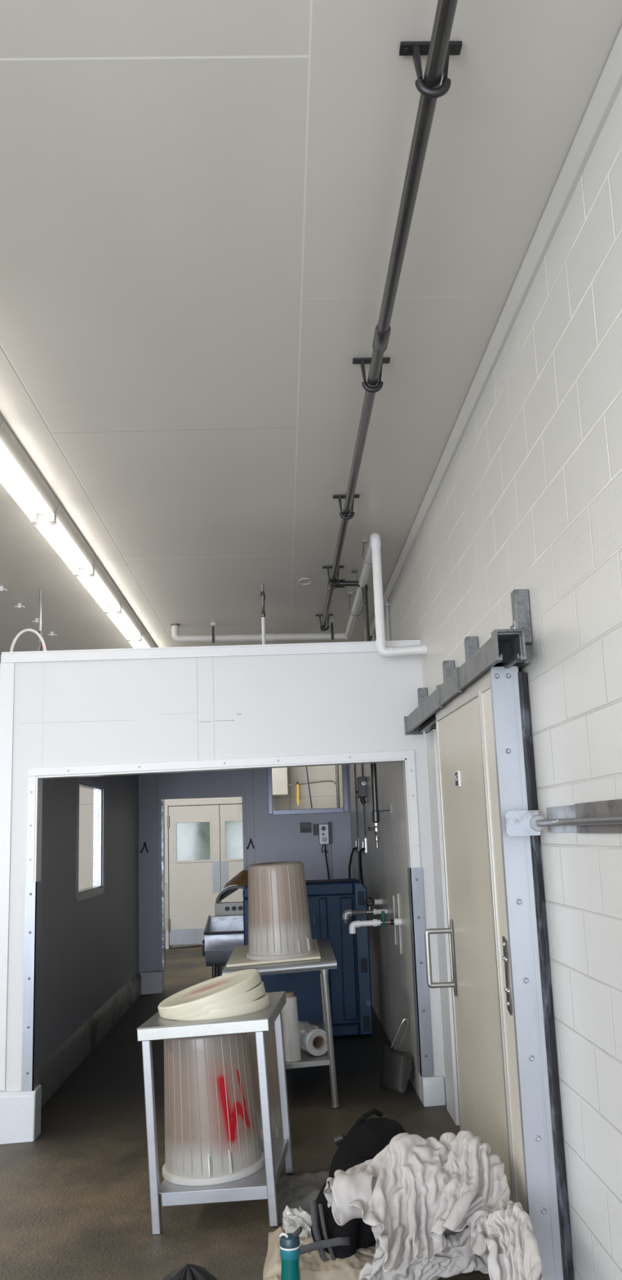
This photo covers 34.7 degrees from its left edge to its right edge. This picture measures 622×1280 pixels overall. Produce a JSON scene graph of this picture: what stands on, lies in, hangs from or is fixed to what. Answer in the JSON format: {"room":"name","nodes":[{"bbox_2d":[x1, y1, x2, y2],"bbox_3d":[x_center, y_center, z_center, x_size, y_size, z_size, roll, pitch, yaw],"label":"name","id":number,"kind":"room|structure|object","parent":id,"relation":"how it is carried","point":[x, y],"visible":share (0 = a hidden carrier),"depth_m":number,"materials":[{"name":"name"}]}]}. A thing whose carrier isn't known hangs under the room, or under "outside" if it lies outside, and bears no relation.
{"room":"processing plant","nodes":[
{"label":"processing plant","id":0,"kind":"room"},
{"bbox_2d":[39,774,138,1065],"bbox_3d":[-1.892,2.033,8.577,0.070,2.800,5.190,-2,-11,-2],"label":"wall","id":1,"kind":"structure","parent":0,"point":[90,947],"depth_m":7.88,"materials":[{"name":"grey paint"}]},
{"bbox_2d":[39,971,141,1107],"bbox_3d":[-1.796,3.271,8.344,0.033,0.275,5.160,-2,-11,-2],"label":"baseboard","id":2,"kind":"structure","parent":1,"relation":"attached to","point":[57,1068],"depth_m":7.79,"materials":[{"name":"concrete"}]},
{"bbox_2d":[75,777,104,902],"bbox_3d":[-1.898,1.677,8.422,0.088,0.980,1.210,-2,-11,-2],"label":"window","id":3,"kind":"structure","parent":1,"relation":"in","point":[97,860],"depth_m":8.88,"materials":[{"name":"metal"}]},
{"bbox_2d":[78,764,337,947],"bbox_3d":[-2.980,3.207,15.702,6.900,3.880,0.200,-2,-11,-2],"label":"wall","id":4,"kind":"structure","parent":0,"point":[323,794],"depth_m":15.80,"materials":[{"name":"white paint"}]},
{"bbox_2d":[164,882,167,929],"bbox_3d":[-2.274,4.099,15.336,0.095,0.700,0.065,-2,-11,-2],"label":"panel","id":5,"kind":"object","parent":4,"relation":"attached to","point":[165,882],"visible":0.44,"depth_m":15.32,"materials":[{"name":"beige paint"}]},
{"bbox_2d":[167,804,221,945],"bbox_3d":[-1.820,3.646,15.499,0.812,2.100,0.073,-2,-11,-2],"label":"door","id":6,"kind":"structure","parent":4,"relation":"in","point":[194,851],"depth_m":15.51,"materials":[{"name":"beige paint"}]},
{"bbox_2d":[164,797,275,949],"bbox_3d":[-1.411,3.626,15.552,1.760,2.250,0.120,-2,-11,-2],"label":"trim","id":7,"kind":"structure","parent":4,"relation":"attached to","point":[229,801],"depth_m":15.66,"materials":[{"name":"beige paint"}]},
{"bbox_2d":[219,804,244,902],"bbox_3d":[-0.999,3.622,15.526,0.812,2.100,0.073,-2,-11,-2],"label":"door","id":8,"kind":"structure","parent":4,"relation":"in","point":[230,815],"depth_m":15.60,"materials":[{"name":"beige paint"}]},
{"bbox_2d":[0,652,446,1102],"bbox_3d":[-0.565,1.454,6.025,2.615,2.835,0.110,-2,-11,-2],"label":"wall","id":9,"kind":"structure","parent":0,"point":[85,713],"depth_m":6.16,"materials":[{"name":"white paint"}]},
{"bbox_2d":[0,654,14,1090],"bbox_3d":[-1.845,1.349,6.011,0.087,2.545,0.130,-2,-11,-2],"label":"trim","id":10,"kind":"structure","parent":9,"relation":"attached to","point":[6,669],"depth_m":5.98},
{"bbox_2d":[0,1084,41,1144],"bbox_3d":[-1.722,2.744,5.727,0.298,0.299,0.170,-2,-11,-2],"label":"baseboard","id":11,"kind":"structure","parent":9,"relation":"attached to","point":[20,1111],"depth_m":5.66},
{"bbox_2d":[21,880,42,1091],"bbox_3d":[-1.649,2.032,5.876,0.067,1.180,0.143,-2,-11,-2],"label":"trim","id":12,"kind":"structure","parent":9,"relation":"attached to","point":[33,900],"depth_m":5.83,"materials":[{"name":"metal"}]},
{"bbox_2d":[1,640,421,662],"bbox_3d":[-0.617,0.083,6.290,2.620,0.069,0.132,-2,-11,-2],"label":"trim","id":13,"kind":"structure","parent":9,"relation":"attached to","point":[346,646],"depth_m":6.22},
{"bbox_2d":[9,628,46,652],"bbox_3d":[-2.063,0.255,7.231,0.288,0.690,0.036,-2,-11,-2],"label":"loop","id":14,"kind":"object","parent":13,"relation":"on","point":[21,632],"visible":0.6,"depth_m":7.28,"materials":[{"name":"white plastic"}]},
{"bbox_2d":[25,750,421,882],"bbox_3d":[-0.533,1.077,6.093,2.367,0.718,0.133,-2,-11,-2],"label":"trim","id":15,"kind":"structure","parent":9,"relation":"attached to","point":[34,789],"depth_m":6.08,"materials":[{"name":"silver metal"}]},
{"bbox_2d":[0,945,489,1279],"bbox_3d":[-2.563,3.095,6.053,7.100,0.484,19.200,-2,-11,-2],"label":"floor","id":16,"kind":"structure","parent":0,"point":[75,1197],"depth_m":5.14,"materials":[{"name":"concrete"}]},
{"bbox_2d":[162,1263,217,1279],"bbox_3d":[-0.441,2.297,3.552,0.385,0.125,0.383,-2,-11,-2],"label":"plastic bag","id":17,"kind":"object","parent":16,"relation":"on","point":[185,1272],"visible":1,"depth_m":3.55,"materials":[{"name":"black plastic"}]},
{"bbox_2d":[137,991,293,1235],"bbox_3d":[-0.417,2.119,4.560,0.592,0.851,0.720,-3,-11,4],"label":"steel table","id":18,"kind":"object","parent":16,"relation":"on","point":[261,1184],"visible":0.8,"depth_m":4.26,"materials":[{"name":"silver metal"}]},
{"bbox_2d":[162,1032,264,1186],"bbox_3d":[-0.444,2.068,4.506,0.459,0.620,0.460,-5,-11,15],"label":"plastic bin","id":19,"kind":"object","parent":18,"relation":"on","point":[211,1131],"visible":0.78,"depth_m":4.34,"materials":[{"name":"white plastic"}]},
{"bbox_2d":[175,991,269,1020],"bbox_3d":[-0.436,1.685,4.604,0.489,0.072,0.490,1,-11,-15],"label":"lid","id":20,"kind":"object","parent":18,"relation":"on","point":[262,1002],"visible":0.3,"depth_m":4.40,"materials":[{"name":"plastic"}]},
{"bbox_2d":[164,981,265,1019],"bbox_3d":[-0.455,1.660,4.609,0.486,0.128,0.490,1,-11,-14],"label":"lid","id":21,"kind":"object","parent":20,"relation":"on","point":[259,990],"visible":0.35,"depth_m":4.41,"materials":[{"name":"plastic"}]},
{"bbox_2d":[157,968,261,1017],"bbox_3d":[-0.469,1.635,4.614,0.479,0.178,0.490,1,-11,-17],"label":"lid","id":22,"kind":"object","parent":21,"relation":"on","point":[193,998],"visible":1,"depth_m":4.50,"materials":[{"name":"plastic"}]},
{"bbox_2d":[159,1137,287,1206],"bbox_3d":[-0.382,2.392,4.492,0.500,0.053,0.666,-6,-11,3],"label":"shelf","id":23,"kind":"object","parent":18,"relation":"attached to","point":[255,1186],"depth_m":4.18,"materials":[{"name":"metal"}]},
{"bbox_2d":[202,915,244,977],"bbox_3d":[-0.629,3.121,9.656,0.799,0.844,0.715,-2,-11,-2],"label":"trough","id":24,"kind":"object","parent":16,"relation":"on","point":[222,934],"visible":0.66,"depth_m":9.42,"materials":[{"name":"silver metal"}]},
{"bbox_2d":[214,902,243,976],"bbox_3d":[-0.617,3.156,10.131,0.705,0.953,0.120,-2,-11,-2],"label":"switch panel","id":25,"kind":"object","parent":24,"relation":"attached to","point":[224,908],"visible":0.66,"depth_m":10.19,"materials":[{"name":"metal"}]},
{"bbox_2d":[215,884,245,902],"bbox_3d":[-0.767,2.635,10.345,0.430,0.159,0.350,-2,-11,-2],"label":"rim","id":26,"kind":"object","parent":25,"relation":"on","point":[232,889],"visible":0.66,"depth_m":10.29,"materials":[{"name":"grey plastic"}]},
{"bbox_2d":[223,870,248,888],"bbox_3d":[-0.733,2.517,10.364,0.344,0.239,0.445,-2,-11,-2],"label":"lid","id":27,"kind":"object","parent":26,"relation":"on","point":[241,878],"visible":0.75,"depth_m":10.27,"materials":[{"name":"brown plastic"}]},
{"bbox_2d":[246,1022,291,1139],"bbox_3d":[-0.342,2.362,5.299,0.460,0.615,0.460,-5,-11,14],"label":"barrel","id":28,"kind":"object","parent":16,"relation":"on","point":[269,1036],"visible":0.13,"depth_m":5.16,"materials":[{"name":"grey plastic"}]},
{"bbox_2d":[222,937,339,1107],"bbox_3d":[-0.183,2.464,6.470,0.683,0.859,1.326,-2,-11,-1],"label":"work table","id":29,"kind":"object","parent":16,"relation":"on","point":[327,961],"visible":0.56,"depth_m":5.91,"materials":[{"name":"silver metal"}]},
{"bbox_2d":[226,938,320,967],"bbox_3d":[-0.236,2.052,6.542,0.575,0.044,1.020,-2,-11,-1],"label":"cutting board","id":30,"kind":"object","parent":29,"relation":"on","point":[238,957],"visible":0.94,"depth_m":6.12,"materials":[{"name":"white plastic"}]},
{"bbox_2d":[246,861,315,960],"bbox_3d":[-0.199,1.709,6.324,0.438,0.582,0.438,-5,-11,14],"label":"plastic bin","id":31,"kind":"object","parent":30,"relation":"on","point":[279,928],"visible":1,"depth_m":6.17,"materials":[{"name":"white plastic"}]},
{"bbox_2d":[280,991,301,1062],"bbox_3d":[-0.122,2.316,5.973,0.117,0.390,0.100,-2,-11,-1],"label":"roll","id":32,"kind":"object","parent":29,"relation":"on","point":[290,1020],"visible":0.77,"depth_m":5.93,"materials":[{"name":"plastic"}]},
{"bbox_2d":[284,1022,334,1069],"bbox_3d":[-0.155,2.624,6.441,0.568,0.033,1.187,-5,-11,-2],"label":"shelf","id":33,"kind":"object","parent":29,"relation":"attached to","point":[308,1060],"depth_m":5.87,"materials":[{"name":"silver metal"}]},
{"bbox_2d":[298,1021,327,1056],"bbox_3d":[-0.009,2.443,6.113,0.156,0.164,0.301,2,-12,-22],"label":"roll","id":34,"kind":"object","parent":29,"relation":"on","point":[313,1038],"visible":0.73,"depth_m":5.99,"materials":[{"name":"plastic"}]},
{"bbox_2d":[320,968,328,973],"bbox_3d":[0.079,1.984,5.980,0.052,0.035,0.052,-5,-11,-2],"label":"socket","id":35,"kind":"object","parent":29,"relation":"attached to","point":[322,971],"depth_m":5.96,"materials":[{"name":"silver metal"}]},
{"bbox_2d":[279,1226,302,1279],"bbox_3d":[-0.068,2.173,3.446,0.078,0.249,0.071,-9,-13,32],"label":"water bottle","id":36,"kind":"object","parent":16,"relation":"on","point":[290,1252],"visible":1,"depth_m":3.43,"materials":[{"name":"teal plastic"}]},
{"bbox_2d":[275,1170,328,1223],"bbox_3d":[0.016,2.447,4.442,0.382,0.084,0.550,-2,-11,-2],"label":"sheet","id":37,"kind":"object","parent":16,"relation":"on","point":[295,1192],"visible":0.51,"depth_m":4.41,"materials":[{"name":"grey fabric"}]},
{"bbox_2d":[242,878,373,1036],"bbox_3d":[-0.036,2.581,8.107,0.995,1.193,0.504,-2,-11,-2],"label":"cabinet","id":38,"kind":"object","parent":16,"relation":"on","point":[349,984],"visible":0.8,"depth_m":7.90,"materials":[{"name":"plastic"}]},
{"bbox_2d":[262,1226,375,1279],"bbox_3d":[0.077,2.323,3.800,0.517,0.082,0.600,-2,-11,-2],"label":"canvas","id":39,"kind":"object","parent":16,"relation":"on","point":[312,1267],"visible":0.28,"depth_m":3.64},
{"bbox_2d":[282,1204,311,1238],"bbox_3d":[-0.029,2.322,3.933,0.138,0.141,0.240,8,-15,-43],"label":"rag","id":40,"kind":"object","parent":39,"relation":"on","point":[293,1219],"visible":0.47,"depth_m":3.91,"materials":[{"name":"white fabric"}]},
{"bbox_2d":[299,1108,405,1262],"bbox_3d":[0.189,2.111,3.868,0.375,0.497,0.496,-5,-11,14],"label":"backpack","id":41,"kind":"object","parent":16,"relation":"on","point":[366,1138],"visible":0.56,"depth_m":3.80,"materials":[{"name":"black fabric"}]},
{"bbox_2d":[380,1018,412,1093],"bbox_3d":[0.524,2.577,6.180,0.197,0.408,0.357,-2,-11,-2],"label":"dustpan","id":42,"kind":"object","parent":16,"relation":"on","point":[396,1068],"visible":1,"depth_m":6.15,"materials":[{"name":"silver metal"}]},
{"bbox_2d":[380,1044,405,1093],"bbox_3d":[0.496,2.665,6.185,0.120,0.238,0.294,5,-13,-31],"label":"tray","id":43,"kind":"object","parent":42,"relation":"on","point":[393,1078],"depth_m":6.15,"materials":[{"name":"silver metal"}]},
{"bbox_2d":[323,1130,547,1279],"bbox_3d":[0.372,1.957,3.322,0.668,0.536,1.164,-2,-11,-2],"label":"heap","id":44,"kind":"object","parent":16,"relation":"on","point":[434,1209],"visible":1,"depth_m":3.27,"materials":[{"name":"white fabric"}]},
{"bbox_2d":[138,764,352,991],"bbox_3d":[-0.725,2.504,11.223,2.649,2.800,0.120,-2,-11,-2],"label":"wall","id":45,"kind":"structure","parent":0,"point":[275,837],"depth_m":11.23,"materials":[{"name":"blue paint"}]},
{"bbox_2d":[141,970,162,994],"bbox_3d":[-1.740,3.771,10.936,0.228,0.275,0.205,-2,-11,-2],"label":"baseboard","id":46,"kind":"structure","parent":45,"relation":"attached to","point":[151,980],"depth_m":10.85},
{"bbox_2d":[160,799,165,969],"bbox_3d":[-1.654,2.722,11.150,0.020,1.850,0.150,-2,-11,-2],"label":"trim","id":47,"kind":"structure","parent":45,"relation":"attached to","point":[162,801],"depth_m":11.11,"materials":[{"name":"metal"}]},
{"bbox_2d":[157,792,247,969],"bbox_3d":[-1.205,2.775,11.088,0.995,2.090,0.015,-2,-11,-2],"label":"trim","id":48,"kind":"structure","parent":45,"relation":"attached to","point":[242,795],"depth_m":11.19,"materials":[{"name":"white wood"}]},
{"bbox_2d":[299,822,311,832],"bbox_3d":[-0.061,2.119,11.237,0.124,0.115,0.034,-2,-11,-2],"label":"receptacle","id":49,"kind":"object","parent":45,"relation":"attached to","point":[305,827],"visible":1,"depth_m":11.23,"materials":[{"name":"grey plastic"}]},
{"bbox_2d":[266,764,348,814],"bbox_3d":[-0.041,1.552,11.356,0.910,0.850,0.020,-2,-11,-2],"label":"window","id":50,"kind":"structure","parent":45,"relation":"in","point":[345,808],"depth_m":11.28,"materials":[{"name":"metal"}]},
{"bbox_2d":[312,822,332,879],"bbox_3d":[0.141,2.593,11.079,0.200,1.110,0.174,-2,-11,-2],"label":"control box","id":51,"kind":"object","parent":45,"relation":"attached to","point":[322,831],"visible":0.95,"depth_m":11.11,"materials":[{"name":"grey plastic"}]},
{"bbox_2d":[271,767,288,796],"bbox_3d":[-0.722,1.774,15.482,0.680,1.290,0.700,-2,-11,-2],"label":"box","id":52,"kind":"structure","parent":0,"point":[279,775],"depth_m":15.06,"materials":[{"name":"beige paint"}]},
{"bbox_2d":[296,782,301,805],"bbox_3d":[-0.182,2.291,14.820,0.073,0.346,0.034,-2,-11,-2],"label":"caution tape","id":53,"kind":"object","parent":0,"point":[298,793],"visible":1,"depth_m":14.81,"materials":[{"name":"yellow plastic"}]},
{"bbox_2d":[305,766,312,808],"bbox_3d":[0.006,2.774,13.728,0.178,2.931,0.018,-2,-11,-2],"label":"diagonal cable","id":54,"kind":"object","parent":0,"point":[305,766],"visible":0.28,"depth_m":13.86,"materials":[{"name":"grey metal"}]},
{"bbox_2d":[0,0,621,662],"bbox_3d":[-2.694,-0.572,6.763,7.100,0.120,19.200,-2,-11,-2],"label":"ceiling","id":55,"kind":"structure","parent":0,"point":[200,200],"depth_m":3.37,"materials":[{"name":"white paint"}]},
{"bbox_2d":[0,418,58,523],"bbox_3d":[-1.487,-0.825,5.027,0.170,0.128,1.130,-2,-11,-2],"label":"fluorescent fixture","id":56,"kind":"object","parent":55,"relation":"attached to","point":[19,475],"visible":1,"depth_m":5.05,"materials":[{"name":"plastic"}]},
{"bbox_2d":[36,589,43,651],"bbox_3d":[-2.033,0.101,7.466,0.048,0.980,0.040,-2,-11,-2],"label":"pipe","id":57,"kind":"object","parent":55,"relation":"hanging from","point":[39,646],"visible":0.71,"depth_m":7.50,"materials":[{"name":"silver metal"}]},
{"bbox_2d":[31,502,96,575],"bbox_3d":[-1.518,-0.605,6.155,0.170,0.128,1.130,-2,-11,-2],"label":"fluorescent fixture","id":58,"kind":"object","parent":55,"relation":"attached to","point":[62,535],"visible":0.87,"depth_m":6.08,"materials":[{"name":"plastic"}]},
{"bbox_2d":[74,557,123,612],"bbox_3d":[-1.549,-0.386,7.284,0.170,0.128,1.130,-2,-11,-2],"label":"fluorescent fixture","id":59,"kind":"object","parent":55,"relation":"attached to","point":[100,584],"visible":0.94,"depth_m":7.22,"materials":[{"name":"plastic"}]},
{"bbox_2d":[104,596,143,640],"bbox_3d":[-1.580,-0.166,8.412,0.170,0.128,1.130,-2,-11,-2],"label":"fluorescent fixture","id":60,"kind":"object","parent":55,"relation":"attached to","point":[126,621],"visible":0.91,"depth_m":8.36,"materials":[{"name":"plastic"}]},
{"bbox_2d":[127,626,157,648],"bbox_3d":[-1.611,0.053,9.540,0.170,0.128,1.130,-2,-11,-2],"label":"fluorescent fixture","id":61,"kind":"object","parent":55,"relation":"attached to","point":[146,642],"visible":0.35,"depth_m":9.27,"materials":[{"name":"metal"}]},
{"bbox_2d":[210,622,215,643],"bbox_3d":[-0.877,-0.064,8.921,0.040,0.184,0.030,-2,-11,-2],"label":"strap hanger","id":62,"kind":"object","parent":55,"relation":"hanging from","point":[213,624],"visible":1,"depth_m":8.91,"materials":[{"name":"silver metal"}]},
{"bbox_2d":[170,623,347,642],"bbox_3d":[-0.466,-0.070,8.969,1.592,0.182,0.084,-2,-11,-2],"label":"pipe","id":63,"kind":"object","parent":55,"relation":"hanging from","point":[176,637],"visible":0.98,"depth_m":8.93,"materials":[{"name":"metal"}]},
{"bbox_2d":[259,583,266,644],"bbox_3d":[-0.360,-0.074,7.546,0.042,0.722,0.042,-2,-11,-2],"label":"pipe","id":64,"kind":"object","parent":55,"relation":"hanging from","point":[262,596],"visible":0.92,"depth_m":7.56,"materials":[{"name":"silver metal"}]},
{"bbox_2d":[329,618,333,639],"bbox_3d":[0.190,-0.095,8.956,0.040,0.184,0.030,-2,-11,-2],"label":"strap hanger","id":65,"kind":"object","parent":55,"relation":"hanging from","point":[331,620],"visible":1,"depth_m":8.95,"materials":[{"name":"silver metal"}]},
{"bbox_2d":[347,591,363,616],"bbox_3d":[0.356,-0.286,7.964,0.117,0.198,0.024,-2,-11,-2],"label":"hanger","id":66,"kind":"object","parent":55,"relation":"hanging from","point":[349,593],"visible":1,"depth_m":7.96,"materials":[{"name":"silver metal"}]},
{"bbox_2d":[361,539,372,564],"bbox_3d":[0.393,-0.577,6.544,0.117,0.168,0.024,-2,-11,-2],"label":"hanger","id":67,"kind":"object","parent":55,"relation":"hanging from","point":[364,541],"visible":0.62,"depth_m":6.54,"materials":[{"name":"silver metal"}]},
{"bbox_2d":[320,0,457,810],"bbox_3d":[0.379,-0.164,4.231,0.296,1.722,9.220,-2,-11,-2],"label":"drain pipe","id":68,"kind":"object","parent":55,"relation":"hanging from","point":[446,9],"visible":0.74,"depth_m":3.12,"materials":[{"name":"grey metal"}]},
{"bbox_2d":[315,613,333,631],"bbox_3d":[0.117,-0.150,8.751,0.150,0.145,0.034,-2,-11,-2],"label":"strap","id":69,"kind":"object","parent":68,"relation":"attached to","point":[331,615],"visible":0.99,"depth_m":8.74,"materials":[{"name":"black metal"}]},
{"bbox_2d":[322,565,343,586],"bbox_3d":[0.161,-0.459,7.161,0.150,0.145,0.034,-2,-11,-2],"label":"strap","id":70,"kind":"object","parent":68,"relation":"attached to","point":[327,567],"visible":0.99,"depth_m":7.15,"materials":[{"name":"black metal"}]},
{"bbox_2d":[333,494,359,519],"bbox_3d":[0.203,-0.751,5.660,0.150,0.145,0.034,-2,-11,-2],"label":"strap","id":71,"kind":"object","parent":68,"relation":"attached to","point":[339,497],"visible":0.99,"depth_m":5.65,"materials":[{"name":"black metal"}]},
{"bbox_2d":[352,357,390,392],"bbox_3d":[0.247,-1.068,4.031,0.150,0.145,0.034,-2,-11,-2],"label":"strap","id":72,"kind":"object","parent":68,"relation":"attached to","point":[363,361],"visible":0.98,"depth_m":4.02,"materials":[{"name":"black metal"}]},
{"bbox_2d":[399,40,462,97],"bbox_3d":[0.295,-1.381,2.422,0.150,0.145,0.034,-2,-11,-2],"label":"bracket","id":73,"kind":"object","parent":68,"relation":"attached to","point":[415,49],"visible":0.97,"depth_m":2.41,"materials":[{"name":"black metal"}]},
{"bbox_2d":[335,764,340,808],"bbox_3d":[0.403,2.597,14.283,0.044,3.440,0.044,-2,-11,-2],"label":"riser pipe","id":74,"kind":"object","parent":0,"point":[336,766],"visible":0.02,"depth_m":14.36,"materials":[{"name":"metal"}]},
{"bbox_2d":[367,810,379,848],"bbox_3d":[0.439,1.321,6.946,0.090,0.255,0.051,1,-11,-14],"label":"valve","id":75,"kind":"object","parent":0,"point":[375,814],"visible":1,"depth_m":6.94,"materials":[{"name":"silver metal"}]},
{"bbox_2d":[347,761,420,1098],"bbox_3d":[0.599,1.936,8.664,0.139,2.750,5.190,-2,-11,-2],"label":"wall","id":76,"kind":"structure","parent":0,"point":[384,868],"depth_m":7.33,"materials":[{"name":"grey paint"}]},
{"bbox_2d":[355,837,359,853],"bbox_3d":[0.465,2.096,10.149,0.040,0.150,0.108,-2,-11,-2],"label":"wall hook","id":77,"kind":"object","parent":76,"relation":"attached to","point":[357,837],"visible":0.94,"depth_m":10.10,"materials":[{"name":"silver metal"}]},
{"bbox_2d":[348,847,357,878],"bbox_3d":[0.388,2.202,9.422,0.086,0.454,1.315,-3,-11,4],"label":"cable","id":78,"kind":"object","parent":77,"relation":"hanging from","point":[354,848],"visible":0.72,"depth_m":9.76,"materials":[{"name":"black plastic"}]},
{"bbox_2d":[354,764,359,880],"bbox_3d":[0.464,1.674,10.184,0.013,1.550,0.013,-2,-11,-2],"label":"conduit","id":79,"kind":"object","parent":76,"relation":"attached to","point":[354,764],"visible":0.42,"depth_m":10.14,"materials":[{"name":"grey plastic"}]},
{"bbox_2d":[355,776,366,804],"bbox_3d":[0.453,1.385,9.104,0.103,0.252,0.330,-2,-11,-2],"label":"wall box","id":80,"kind":"object","parent":76,"relation":"attached to","point":[361,782],"visible":1,"depth_m":8.98,"materials":[{"name":"grey plastic"}]},
{"bbox_2d":[361,764,365,835],"bbox_3d":[0.481,1.272,9.294,0.012,1.100,0.012,-6,-12,20],"label":"conduit","id":81,"kind":"object","parent":76,"relation":"attached to","point":[362,764],"visible":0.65,"depth_m":9.22,"materials":[{"name":"grey plastic"}]},
{"bbox_2d":[362,838,366,854],"bbox_3d":[0.489,1.924,9.266,0.040,0.150,0.108,-2,-11,-2],"label":"wall hook","id":82,"kind":"object","parent":76,"relation":"attached to","point":[364,841],"visible":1,"depth_m":9.22,"materials":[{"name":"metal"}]},
{"bbox_2d":[359,847,365,884],"bbox_3d":[0.461,2.086,8.986,0.060,0.406,0.419,-3,-11,5],"label":"hanging cable","id":83,"kind":"object","parent":82,"relation":"hanging from","point":[363,848],"visible":0.83,"depth_m":9.05,"materials":[{"name":"black plastic"}]},
{"bbox_2d":[342,908,387,923],"bbox_3d":[0.403,2.065,7.457,0.340,0.101,0.052,-2,-11,-2],"label":"pipe","id":84,"kind":"object","parent":76,"relation":"attached to","point":[347,913],"visible":0.98,"depth_m":7.44,"materials":[{"name":"grey plastic"}]},
{"bbox_2d":[364,897,382,910],"bbox_3d":[0.493,2.088,7.840,0.136,0.125,0.048,-2,-11,-2],"label":"tap","id":85,"kind":"object","parent":76,"relation":"attached to","point":[377,901],"visible":0.93,"depth_m":7.83,"materials":[{"name":"grey metal"}]},
{"bbox_2d":[349,911,401,933],"bbox_3d":[0.423,1.862,6.573,0.347,0.137,0.061,-2,-11,-2],"label":"spout","id":86,"kind":"object","parent":76,"relation":"attached to","point":[396,922],"visible":1,"depth_m":6.56,"materials":[{"name":"white plastic"}]},
{"bbox_2d":[391,891,401,954],"bbox_3d":[0.586,1.919,6.782,0.012,0.390,0.330,-2,-11,-2],"label":"wall frame","id":87,"kind":"object","parent":76,"relation":"attached to","point":[394,894],"visible":0.94,"depth_m":6.67,"materials":[{"name":"metal"}]},
{"bbox_2d":[407,866,433,1075],"bbox_3d":[0.652,1.965,5.953,0.073,1.180,0.143,-2,-11,-2],"label":"trim","id":88,"kind":"structure","parent":76,"relation":"attached to","point":[415,891],"depth_m":5.90,"materials":[{"name":"metal"}]},
{"bbox_2d":[338,86,621,1279],"bbox_3d":[0.823,1.290,6.498,0.200,3.880,19.200,-2,-11,-2],"label":"wall","id":89,"kind":"structure","parent":0,"point":[529,497],"depth_m":3.10,"materials":[{"name":"white brick"}]},
{"bbox_2d":[288,780,336,786],"bbox_3d":[0.033,2.154,14.869,0.728,0.092,0.022,-2,-11,-2],"label":"pipe","id":90,"kind":"object","parent":89,"relation":"attached to","point":[322,780],"visible":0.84,"depth_m":14.87,"materials":[{"name":"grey metal"}]},
{"bbox_2d":[344,532,426,657],"bbox_3d":[0.499,-0.027,7.482,0.308,0.803,2.855,-2,-11,-2],"label":"pipe","id":91,"kind":"object","parent":89,"relation":"attached to","point":[373,555],"visible":0.99,"depth_m":6.12,"materials":[{"name":"plastic"}]},
{"bbox_2d":[385,600,390,640],"bbox_3d":[0.622,0.003,7.915,0.032,0.643,0.040,-2,-11,-2],"label":"conduit","id":92,"kind":"object","parent":89,"relation":"attached to","point":[387,604],"visible":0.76,"depth_m":7.94,"materials":[{"name":"white metal"}]},
{"bbox_2d":[417,688,427,706],"bbox_3d":[0.674,0.395,6.059,0.070,0.200,0.055,-2,-11,-2],"label":"bracket","id":93,"kind":"object","parent":89,"relation":"attached to","point":[422,692],"visible":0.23,"depth_m":6.04,"materials":[{"name":"metal"}]},
{"bbox_2d":[419,1074,445,1106],"bbox_3d":[0.710,2.635,5.816,0.126,0.182,0.170,-2,-11,-2],"label":"baseboard","id":94,"kind":"structure","parent":89,"relation":"attached to","point":[432,1087],"depth_m":5.75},
{"bbox_2d":[424,728,459,1125],"bbox_3d":[0.748,1.588,5.684,0.022,2.130,0.320,-2,-11,-2],"label":"trim","id":95,"kind":"structure","parent":89,"relation":"attached to","point":[446,994],"depth_m":5.63,"materials":[{"name":"white metal"}]},
{"bbox_2d":[442,660,454,682],"bbox_3d":[0.701,0.207,5.097,0.070,0.200,0.055,-2,-11,-2],"label":"bracket","id":96,"kind":"object","parent":89,"relation":"attached to","point":[448,666],"visible":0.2,"depth_m":5.08,"materials":[{"name":"metal"}]},
{"bbox_2d":[464,635,478,661],"bbox_3d":[0.718,0.087,4.479,0.070,0.200,0.055,-2,-11,-2],"label":"bracket","id":97,"kind":"object","parent":89,"relation":"attached to","point":[471,643],"visible":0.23,"depth_m":4.46,"materials":[{"name":"metal"}]},
{"bbox_2d":[404,628,526,734],"bbox_3d":[0.643,0.262,4.647,0.106,0.110,2.585,-2,-11,-2],"label":"door track","id":98,"kind":"object","parent":97,"relation":"attached to","point":[506,648],"visible":0.74,"depth_m":3.85,"materials":[{"name":"metal"}]},
{"bbox_2d":[425,644,531,733],"bbox_3d":[0.738,0.289,4.790,0.025,0.070,2.530,-2,-11,-2],"label":"trim","id":99,"kind":"structure","parent":89,"relation":"attached to","point":[521,665],"depth_m":3.58,"materials":[{"name":"metal"}]},
{"bbox_2d":[364,26,621,641],"bbox_3d":[0.642,-0.581,6.806,0.032,0.070,18.900,-2,-11,-2],"label":"trim","id":100,"kind":"structure","parent":89,"relation":"attached to","point":[609,85],"depth_m":3.31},
{"bbox_2d":[424,666,574,1279],"bbox_3d":[0.673,1.288,4.054,0.233,2.165,1.397,-1,-11,-3],"label":"door","id":101,"kind":"structure","parent":89,"relation":"in","point":[508,1087],"depth_m":3.58,"materials":[{"name":"metal"}]},
{"bbox_2d":[454,772,458,786],"bbox_3d":[0.642,0.614,4.389,0.001,0.059,0.069,-2,-11,-2],"label":"print","id":102,"kind":"object","parent":101,"relation":"attached to","point":[456,774],"depth_m":4.38},
{"bbox_2d":[510,589,533,644],"bbox_3d":[0.744,-0.077,3.554,0.070,0.200,0.055,-2,-11,-2],"label":"bracket","id":103,"kind":"object","parent":89,"relation":"attached to","point":[520,601],"visible":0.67,"depth_m":3.53,"materials":[{"name":"metal"}]},
{"bbox_2d":[546,799,621,833],"bbox_3d":[0.820,0.475,2.682,0.010,0.088,1.400,-2,-11,-2],"label":"rail","id":104,"kind":"object","parent":89,"relation":"attached to","point":[610,807],"visible":0.74,"depth_m":2.91,"materials":[{"name":"grey metal"}]},
{"bbox_2d":[505,809,621,835],"bbox_3d":[0.748,0.477,2.634,0.138,0.084,1.510,-2,-11,-2],"label":"rod","id":105,"kind":"object","parent":104,"relation":"attached to","point":[517,823],"visible":1,"depth_m":3.36,"materials":[{"name":"metal"}]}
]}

